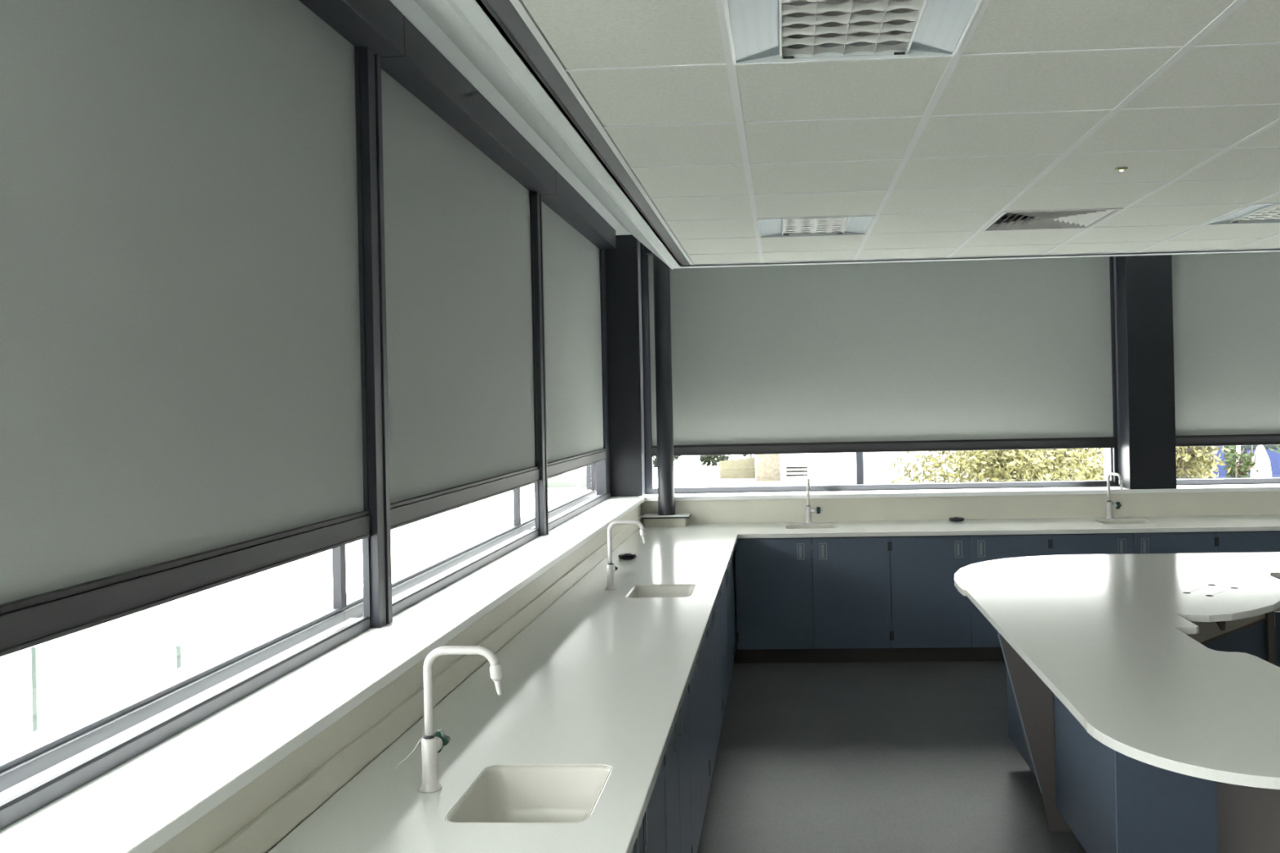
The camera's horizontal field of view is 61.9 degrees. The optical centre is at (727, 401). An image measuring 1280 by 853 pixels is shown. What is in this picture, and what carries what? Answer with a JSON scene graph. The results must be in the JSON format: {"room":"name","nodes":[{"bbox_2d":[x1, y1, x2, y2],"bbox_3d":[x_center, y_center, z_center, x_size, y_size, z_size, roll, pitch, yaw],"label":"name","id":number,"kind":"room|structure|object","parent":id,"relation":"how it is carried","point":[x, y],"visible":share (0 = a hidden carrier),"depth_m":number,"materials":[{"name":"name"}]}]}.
{"room":"science classroom","nodes":[
{"label":"science classroom","id":0,"kind":"room"},
{"bbox_2d":[152,503,641,852],"bbox_3d":[-1.150,1.291,2.744,0.460,1.074,10.560,-1,0,3],"label":"wall","id":1,"kind":"structure","parent":0,"point":[219,825],"depth_m":2.57,"materials":[{"name":"white paint"}]},
{"bbox_2d":[0,545,369,830],"bbox_3d":[-1.332,-0.266,2.344,0.225,2.006,2.362,-1,0,3],"label":"window","id":2,"kind":"structure","parent":1,"relation":"in","point":[40,767],"depth_m":2.39,"materials":[{"name":"grey"}]},
{"bbox_2d":[0,0,404,657],"bbox_3d":[-1.171,-0.292,2.324,0.131,1.959,2.338,-1,0,3],"label":"roller blind","id":3,"kind":"object","parent":1,"relation":"attached to","point":[184,403],"visible":0.94,"depth_m":2.35,"materials":[{"name":"grey fabric"}]},
{"bbox_2d":[360,47,392,628],"bbox_3d":[-1.153,-0.273,3.445,0.052,1.996,0.100,-1,0,3],"label":"trim","id":4,"kind":"structure","parent":1,"relation":"attached to","point":[370,62],"depth_m":3.42,"materials":[{"name":"black metal"}]},
{"bbox_2d":[212,514,643,852],"bbox_3d":[-0.922,0.885,2.732,0.014,0.077,10.560,-1,0,3],"label":"trim","id":5,"kind":"structure","parent":1,"relation":"attached to","point":[266,830],"depth_m":2.76,"materials":[{"name":"white plastic"}]},
{"bbox_2d":[316,488,538,621],"bbox_3d":[-1.209,-0.266,4.679,0.225,2.006,2.357,-1,0,3],"label":"window","id":6,"kind":"structure","parent":1,"relation":"in","point":[411,585],"depth_m":4.46,"materials":[{"name":"grey"}]},
{"bbox_2d":[381,14,555,529],"bbox_3d":[-1.049,-0.291,4.653,0.131,1.959,2.323,-1,0,3],"label":"roller blind","id":7,"kind":"object","parent":1,"relation":"attached to","point":[460,180],"visible":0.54,"depth_m":4.32,"materials":[{"name":"grey fabric"}]},
{"bbox_2d":[532,191,548,536],"bbox_3d":[-1.030,-0.273,5.772,0.052,1.996,0.090,-1,0,3],"label":"trim","id":8,"kind":"structure","parent":1,"relation":"attached to","point":[536,197],"depth_m":5.73,"materials":[{"name":"black metal"}]},
{"bbox_2d":[503,248,610,533],"bbox_3d":[-1.086,-0.265,7.019,0.225,2.006,2.395,-1,0,3],"label":"window","id":9,"kind":"structure","parent":1,"relation":"in","point":[561,511],"depth_m":7.89,"materials":[{"name":"grey"}]},
{"bbox_2d":[542,170,616,494],"bbox_3d":[-0.933,-0.291,6.851,0.131,1.959,2.075,-1,0,3],"label":"roller blind","id":10,"kind":"object","parent":9,"relation":"attached to","point":[575,234],"visible":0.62,"depth_m":6.77,"materials":[{"name":"grey fabric"}]},
{"bbox_2d":[0,484,1279,852],"bbox_3d":[2.759,0.657,2.683,8.000,0.030,10.850,-1,0,3],"label":"window sill","id":11,"kind":"structure","parent":1,"relation":"attached to","point":[140,805],"depth_m":2.48,"materials":[{"name":"white"}]},
{"bbox_2d":[267,515,1279,852],"bbox_3d":[2.897,0.845,3.082,7.576,0.058,9.460,-1,0,3],"label":"countertop","id":12,"kind":"structure","parent":1,"relation":"attached to","point":[601,676],"depth_m":3.24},
{"bbox_2d":[395,645,502,793],"bbox_3d":[-0.658,0.748,2.543,0.259,0.338,0.113,-1,0,3],"label":"tap","id":13,"kind":"object","parent":12,"relation":"on","point":[432,744],"visible":1,"depth_m":2.51,"materials":[{"name":"white metal"}]},
{"bbox_2d":[445,764,611,823],"bbox_3d":[-0.454,0.989,2.487,0.319,0.150,0.369,-1,0,3],"label":"sink","id":14,"kind":"object","parent":12,"relation":"in","point":[544,793],"visible":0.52,"depth_m":2.65,"materials":[{"name":"white ceramic"}]},
{"bbox_2d":[604,520,645,590],"bbox_3d":[-0.500,0.749,5.226,0.206,0.338,0.113,-1,0,3],"label":"tap","id":15,"kind":"object","parent":12,"relation":"on","point":[611,567],"visible":1,"depth_m":5.19,"materials":[{"name":"white metal"}]},
{"bbox_2d":[625,584,695,598],"bbox_3d":[-0.320,0.990,5.134,0.309,0.150,0.359,-1,0,3],"label":"sink","id":16,"kind":"object","parent":12,"relation":"in","point":[643,590],"visible":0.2,"depth_m":5.30,"materials":[{"name":"white ceramic"}]},
{"bbox_2d":[641,253,690,527],"bbox_3d":[-0.477,-0.177,7.875,0.348,2.195,0.181,-1,0,3],"label":"pipe","id":17,"kind":"object","parent":12,"relation":"on","point":[666,516],"visible":0.83,"depth_m":7.83,"materials":[{"name":"black metal"}]},
{"bbox_2d":[803,477,820,523],"bbox_3d":[0.614,0.728,7.787,0.126,0.338,0.206,-1,0,3],"label":"tap","id":18,"kind":"object","parent":12,"relation":"on","point":[809,510],"visible":1,"depth_m":7.85,"materials":[{"name":"white metal"}]},
{"bbox_2d":[785,524,838,548],"bbox_3d":[0.601,0.974,7.651,0.374,0.150,0.274,-1,0,3],"label":"sink","id":19,"kind":"object","parent":12,"relation":"in","point":[797,526],"visible":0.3,"depth_m":7.78,"materials":[{"name":"white ceramic"}]},
{"bbox_2d":[1105,472,1123,519],"bbox_3d":[2.822,0.682,7.681,0.113,0.338,0.206,-1,0,-11],"label":"tap","id":20,"kind":"object","parent":12,"relation":"on","point":[1109,505],"visible":1,"depth_m":7.74,"materials":[{"name":"white metal"}]},
{"bbox_2d":[1093,519,1155,524],"bbox_3d":[2.818,0.927,7.540,0.364,0.150,0.284,-1,0,3],"label":"sink","id":21,"kind":"object","parent":12,"relation":"in","point":[1113,521],"visible":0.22,"depth_m":7.67,"materials":[{"name":"white ceramic"}]},
{"bbox_2d":[586,448,1112,494],"bbox_3d":[2.663,-0.349,2.784,8.160,2.006,11.040,-1,0,3],"label":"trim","id":22,"kind":"structure","parent":1,"relation":"attached to","point":[1108,460],"depth_m":8.24,"materials":[{"name":"grey metal"}]},
{"bbox_2d":[697,643,1085,852],"bbox_3d":[2.785,1.805,2.707,8.400,0.120,11.300,-1,0,3],"label":"floor","id":23,"kind":"structure","parent":0,"point":[850,757],"depth_m":5.21,"materials":[{"name":"grey plastic"}]},
{"bbox_2d":[631,754,666,852],"bbox_3d":[-0.479,1.327,2.528,0.566,0.763,1.038,-1,0,3],"label":"base cabinet","id":24,"kind":"object","parent":23,"relation":"on","point":[651,835],"visible":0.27,"depth_m":2.81,"materials":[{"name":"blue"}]},
{"bbox_2d":[664,684,692,852],"bbox_3d":[-0.432,1.327,3.427,0.566,0.763,0.758,-1,0,3],"label":"base cabinet","id":25,"kind":"object","parent":23,"relation":"on","point":[677,768],"visible":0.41,"depth_m":3.42,"materials":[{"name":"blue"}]},
{"bbox_2d":[688,631,710,852],"bbox_3d":[-0.388,1.327,4.256,0.566,0.763,0.898,-1,0,3],"label":"base cabinet","id":26,"kind":"object","parent":23,"relation":"on","point":[700,763],"visible":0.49,"depth_m":4.17,"materials":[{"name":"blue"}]},
{"bbox_2d":[706,591,723,783],"bbox_3d":[-0.339,1.328,5.195,0.566,0.763,0.978,-1,0,3],"label":"base cabinet","id":27,"kind":"object","parent":23,"relation":"on","point":[713,651],"visible":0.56,"depth_m":5.10,"materials":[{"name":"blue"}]},
{"bbox_2d":[720,558,733,719],"bbox_3d":[-0.280,1.328,6.303,0.566,0.763,1.238,-1,0,3],"label":"base cabinet","id":28,"kind":"object","parent":23,"relation":"on","point":[726,598],"visible":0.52,"depth_m":6.19,"materials":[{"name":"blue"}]},
{"bbox_2d":[731,551,735,656],"bbox_3d":[0.025,1.323,7.103,0.018,0.763,0.386,-1,0,3],"label":"cabinet filler","id":29,"kind":"object","parent":28,"relation":"attached to","point":[732,556],"visible":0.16,"depth_m":7.15,"materials":[{"name":"blue laminate"}]},
{"bbox_2d":[734,536,891,649],"bbox_3d":[0.595,1.311,7.546,1.058,0.763,0.566,-1,0,3],"label":"base cabinet","id":30,"kind":"object","parent":23,"relation":"on","point":[834,593],"visible":0.9,"depth_m":7.27,"materials":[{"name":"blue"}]},
{"bbox_2d":[733,647,1004,663],"bbox_3d":[3.284,1.685,3.960,6.930,0.104,6.455,-1,0,3],"label":"kickboard","id":31,"kind":"object","parent":23,"relation":"on","point":[951,654],"visible":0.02,"depth_m":7.30,"materials":[{"name":"grey"}]},
{"bbox_2d":[888,533,1050,648],"bbox_3d":[1.663,1.289,7.490,1.078,0.763,0.566,-1,0,3],"label":"base cabinet","id":32,"kind":"object","parent":23,"relation":"on","point":[928,611],"visible":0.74,"depth_m":7.22,"materials":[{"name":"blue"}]},
{"bbox_2d":[954,552,1279,852],"bbox_3d":[2.610,1.300,4.191,3.085,0.901,3.585,-1,0,3],"label":"bench","id":33,"kind":"object","parent":23,"relation":"on","point":[1144,689],"visible":1,"depth_m":3.74,"materials":[{"name":"white"}]},
{"bbox_2d":[1049,531,1217,555],"bbox_3d":[2.752,1.266,7.432,1.098,0.763,0.566,-1,0,3],"label":"base cabinet","id":34,"kind":"object","parent":23,"relation":"on","point":[1157,542],"visible":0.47,"depth_m":7.15,"materials":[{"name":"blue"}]},
{"bbox_2d":[1215,530,1279,611],"bbox_3d":[3.845,1.243,7.375,1.088,0.763,0.566,-1,0,3],"label":"base cabinet","id":35,"kind":"object","parent":23,"relation":"on","point":[1227,541],"visible":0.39,"depth_m":7.12,"materials":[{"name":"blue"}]},
{"bbox_2d":[641,491,1279,643],"bbox_3d":[2.978,1.211,8.044,8.150,1.074,0.460,-1,0,3],"label":"wall","id":36,"kind":"structure","parent":0,"point":[1245,503],"depth_m":7.88,"materials":[{"name":"white paint"}]},
{"bbox_2d":[604,235,645,496],"bbox_3d":[-0.806,-0.275,8.196,0.280,1.996,0.185,-1,0,3],"label":"trim","id":37,"kind":"structure","parent":36,"relation":"attached to","point":[623,264],"depth_m":8.10,"materials":[{"name":"black metal"}]},
{"bbox_2d":[640,241,1118,493],"bbox_3d":[1.148,-0.310,8.271,3.715,2.006,0.200,-1,0,3],"label":"window","id":38,"kind":"structure","parent":36,"relation":"in","point":[860,486],"depth_m":8.21,"materials":[{"name":"grey"}]},
{"bbox_2d":[644,245,1116,489],"bbox_3d":[1.150,-0.333,8.089,3.540,1.959,0.131,-1,0,3],"label":"roller blind","id":39,"kind":"object","parent":38,"relation":"attached to","point":[1013,353],"visible":0.77,"depth_m":8.14,"materials":[{"name":"grey fabric"}]},
{"bbox_2d":[1113,254,1176,488],"bbox_3d":[3.108,-0.357,7.938,0.337,1.996,0.290,-1,0,3],"label":"column","id":40,"kind":"structure","parent":36,"relation":"attached to","point":[1143,284],"depth_m":7.79,"materials":[{"name":"black paint"}]},
{"bbox_2d":[1171,251,1279,446],"bbox_3d":[5.099,-0.416,7.881,3.630,1.959,0.131,-1,0,3],"label":"roller blind","id":41,"kind":"object","parent":36,"relation":"attached to","point":[1226,306],"visible":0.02,"depth_m":8.01,"materials":[{"name":"grey fabric"}]},
{"bbox_2d":[1176,477,1279,485],"bbox_3d":[5.130,-0.394,8.061,3.788,2.006,0.200,-1,0,3],"label":"window","id":42,"kind":"structure","parent":36,"relation":"in","point":[1251,480],"depth_m":8.03,"materials":[{"name":"grey"}]},
{"bbox_3d":[2.481,0.034,-2.834,8.350,3.420,0.200,-1,0,3],"label":"wall","id":43,"kind":"structure","parent":0,"visible":0},
{"bbox_2d":[756,215,875,237],"bbox_3d":[0.449,-0.936,5.527,0.586,0.059,0.598,-1,0,3],"label":"recessed light","id":44,"kind":"object","parent":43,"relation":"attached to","point":[858,224],"visible":0.81,"depth_m":5.62,"materials":[{"name":"grey metal"}]},
{"bbox_2d":[389,0,1279,269],"bbox_3d":[2.741,-1.160,2.680,7.960,0.413,10.840,-1,0,3],"label":"trim","id":45,"kind":"structure","parent":43,"relation":"attached to","point":[470,34],"depth_m":3.84,"materials":[{"name":"white paint"}]},
{"bbox_2d":[724,0,982,64],"bbox_3d":[0.291,-0.936,2.531,0.586,0.059,0.598,-1,0,3],"label":"recessed light","id":46,"kind":"object","parent":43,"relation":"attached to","point":[811,30],"visible":1,"depth_m":2.63,"materials":[{"name":"white metal"}]},
{"bbox_2d":[486,0,1279,265],"bbox_3d":[3.068,-0.987,2.024,7.245,0.026,9.565,-1,0,3],"label":"trim","id":47,"kind":"structure","parent":43,"relation":"attached to","point":[505,10],"depth_m":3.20,"materials":[{"name":"grey metal"}]},
{"bbox_2d":[521,0,1279,263],"bbox_3d":[3.103,-0.981,1.984,7.160,0.019,9.480,-1,0,3],"label":"ceiling","id":48,"kind":"structure","parent":43,"relation":"attached to","point":[582,33],"depth_m":3.54,"materials":[{"name":"tile"}]},
{"bbox_2d":[564,0,1279,262],"bbox_3d":[3.103,-0.971,1.984,7.172,0.002,9.488,-1,0,3],"label":"trim","id":49,"kind":"structure","parent":43,"relation":"attached to","point":[731,69],"depth_m":3.63,"materials":[{"name":"white metal"}]},
{"bbox_2d":[981,208,1123,231],"bbox_3d":[1.647,-0.967,5.464,0.580,0.070,0.580,-1,0,3],"label":"air vent","id":50,"kind":"object","parent":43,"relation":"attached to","point":[1075,218],"visible":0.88,"depth_m":5.51,"materials":[{"name":"white metal"}]},
{"bbox_2d":[1115,166,1128,172],"bbox_3d":[1.578,-0.929,4.258,0.048,0.015,0.048,-1,0,3],"label":"ceiling sensor","id":51,"kind":"object","parent":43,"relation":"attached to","point":[1121,169],"visible":1,"depth_m":4.25,"materials":[{"name":"white plastic"}]},
{"bbox_2d":[1206,203,1279,224],"bbox_3d":[2.845,-0.986,5.401,0.586,0.059,0.598,-1,0,3],"label":"recessed light","id":52,"kind":"object","parent":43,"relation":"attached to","point":[1265,212],"visible":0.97,"depth_m":5.57,"materials":[{"name":"grey metal"}]},
{"label":"outside","id":53,"kind":"structure","parent":0,"visible":0},
{"bbox_2d":[172,453,986,601],"bbox_3d":[27.146,5.104,133.055,360.000,0.200,251.400,-1,0,3],"label":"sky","id":54,"kind":"structure","parent":53,"point":[308,578],"depth_m":38.55,"materials":[{"name":"concrete"}]},
{"bbox_2d":[0,600,333,746],"bbox_3d":[-15.843,4.482,-1.169,28.300,2.500,36.000,-1,0,3],"label":"terrace","id":55,"kind":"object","parent":54,"relation":"on","point":[79,671],"visible":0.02,"depth_m":12.99,"materials":[{"name":"white"}]},
{"bbox_2d":[31,646,40,732],"bbox_3d":[-6.550,2.585,9.157,1.250,0.930,0.040,-1,0,3],"label":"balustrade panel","id":56,"kind":"object","parent":55,"relation":"on","point":[34,650],"visible":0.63,"depth_m":9.11,"materials":[{"name":"clear glass"}]},
{"bbox_2d":[176,644,183,669],"bbox_3d":[-5.272,2.558,9.089,1.250,0.930,0.040,-1,0,3],"label":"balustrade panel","id":57,"kind":"object","parent":55,"relation":"on","point":[180,651],"visible":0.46,"depth_m":9.04,"materials":[{"name":"clear glass"}]},
{"bbox_2d":[391,517,513,574],"bbox_3d":[-7.578,4.474,30.239,4.900,2.250,0.600,-1,0,3],"label":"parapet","id":58,"kind":"object","parent":54,"relation":"on","point":[412,544],"visible":0.18,"depth_m":30.09,"materials":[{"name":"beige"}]},
{"bbox_2d":[547,466,586,488],"bbox_3d":[-9.934,2.906,74.585,4.600,5.600,8.080,-1,0,3],"label":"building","id":59,"kind":"structure","parent":54,"relation":"on","point":[577,477],"depth_m":70.64,"materials":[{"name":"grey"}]},
{"bbox_2d":[652,455,681,467],"bbox_3d":[-5.612,4.549,92.548,3.324,3.254,4.047,-1,0,3],"label":"evergreen tree","id":60,"kind":"object","parent":54,"relation":"on","point":[654,460],"visible":0.08,"depth_m":91.70,"materials":[{"name":"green plant"}]},
{"bbox_2d":[690,454,732,466],"bbox_3d":[-1.274,4.503,92.116,3.991,3.217,3.959,-1,0,3],"label":"evergreen tree","id":61,"kind":"object","parent":54,"relation":"on","point":[708,460],"visible":0.31,"depth_m":91.52,"materials":[{"name":"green plant"}]},
{"bbox_2d":[719,457,755,479],"bbox_3d":[0.659,4.633,74.117,2.528,1.502,0.100,-1,0,3],"label":"wooden fence","id":62,"kind":"object","parent":54,"relation":"on","point":[745,468],"visible":1,"depth_m":74.06,"materials":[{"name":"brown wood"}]},
{"bbox_2d":[740,454,755,457],"bbox_3d":[1.781,4.091,91.966,2.750,2.800,2.620,-1,0,3],"label":"evergreen tree","id":63,"kind":"object","parent":54,"relation":"on","point":[744,455],"visible":0.02,"depth_m":92.22,"materials":[{"name":"grey plant"}]},
{"bbox_2d":[755,453,780,481],"bbox_3d":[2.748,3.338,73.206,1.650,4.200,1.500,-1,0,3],"label":"building","id":64,"kind":"structure","parent":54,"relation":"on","point":[767,466],"depth_m":72.45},
{"bbox_2d":[780,448,1103,484],"bbox_3d":[15.801,1.165,74.201,24.300,8.000,10.140,-1,0,3],"label":"building","id":65,"kind":"structure","parent":54,"relation":"on","point":[820,468],"depth_m":69.69,"materials":[{"name":"white"}]},
{"bbox_2d":[869,448,1104,484],"bbox_3d":[7.079,2.463,24.450,6.361,5.649,5.922,-1,0,-27],"label":"leafy tree","id":66,"kind":"object","parent":54,"relation":"on","point":[1002,465],"visible":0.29,"depth_m":23.47,"materials":[{"name":"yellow plant"}]},
{"bbox_2d":[1175,445,1231,479],"bbox_3d":[11.339,2.625,26.435,2.336,5.151,2.078,-1,0,3],"label":"leafy tree","id":67,"kind":"object","parent":54,"relation":"on","point":[1197,459],"visible":0.33,"depth_m":26.03,"materials":[{"name":"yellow plant"}]},
{"bbox_2d":[1175,444,1279,478],"bbox_3d":[26.571,0.413,54.578,8.700,9.000,8.200,-1,0,3],"label":"building","id":68,"kind":"structure","parent":54,"relation":"on","point":[1274,458],"depth_m":50.63,"materials":[{"name":"blue"}]},
{"bbox_2d":[1222,445,1259,478],"bbox_3d":[13.685,3.078,28.337,1.008,4.152,1.077,-1,0,3],"label":"leafy tree","id":69,"kind":"object","parent":54,"relation":"on","point":[1238,469],"visible":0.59,"depth_m":28.18,"materials":[{"name":"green plant"}]},
{"bbox_2d":[1250,444,1271,477],"bbox_3d":[20.331,3.316,40.486,0.720,3.420,0.720,-1,0,3],"label":"canopy","id":70,"kind":"object","parent":54,"relation":"on","point":[1263,465],"visible":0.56,"depth_m":40.24,"materials":[{"name":"white"}]},
{"bbox_2d":[1258,444,1279,454],"bbox_3d":[16.740,2.354,29.229,3.637,5.473,4.317,-1,0,3],"label":"leafy tree","id":71,"kind":"object","parent":54,"relation":"on","point":[1277,447],"visible":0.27,"depth_m":30.36,"materials":[{"name":"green plant"}]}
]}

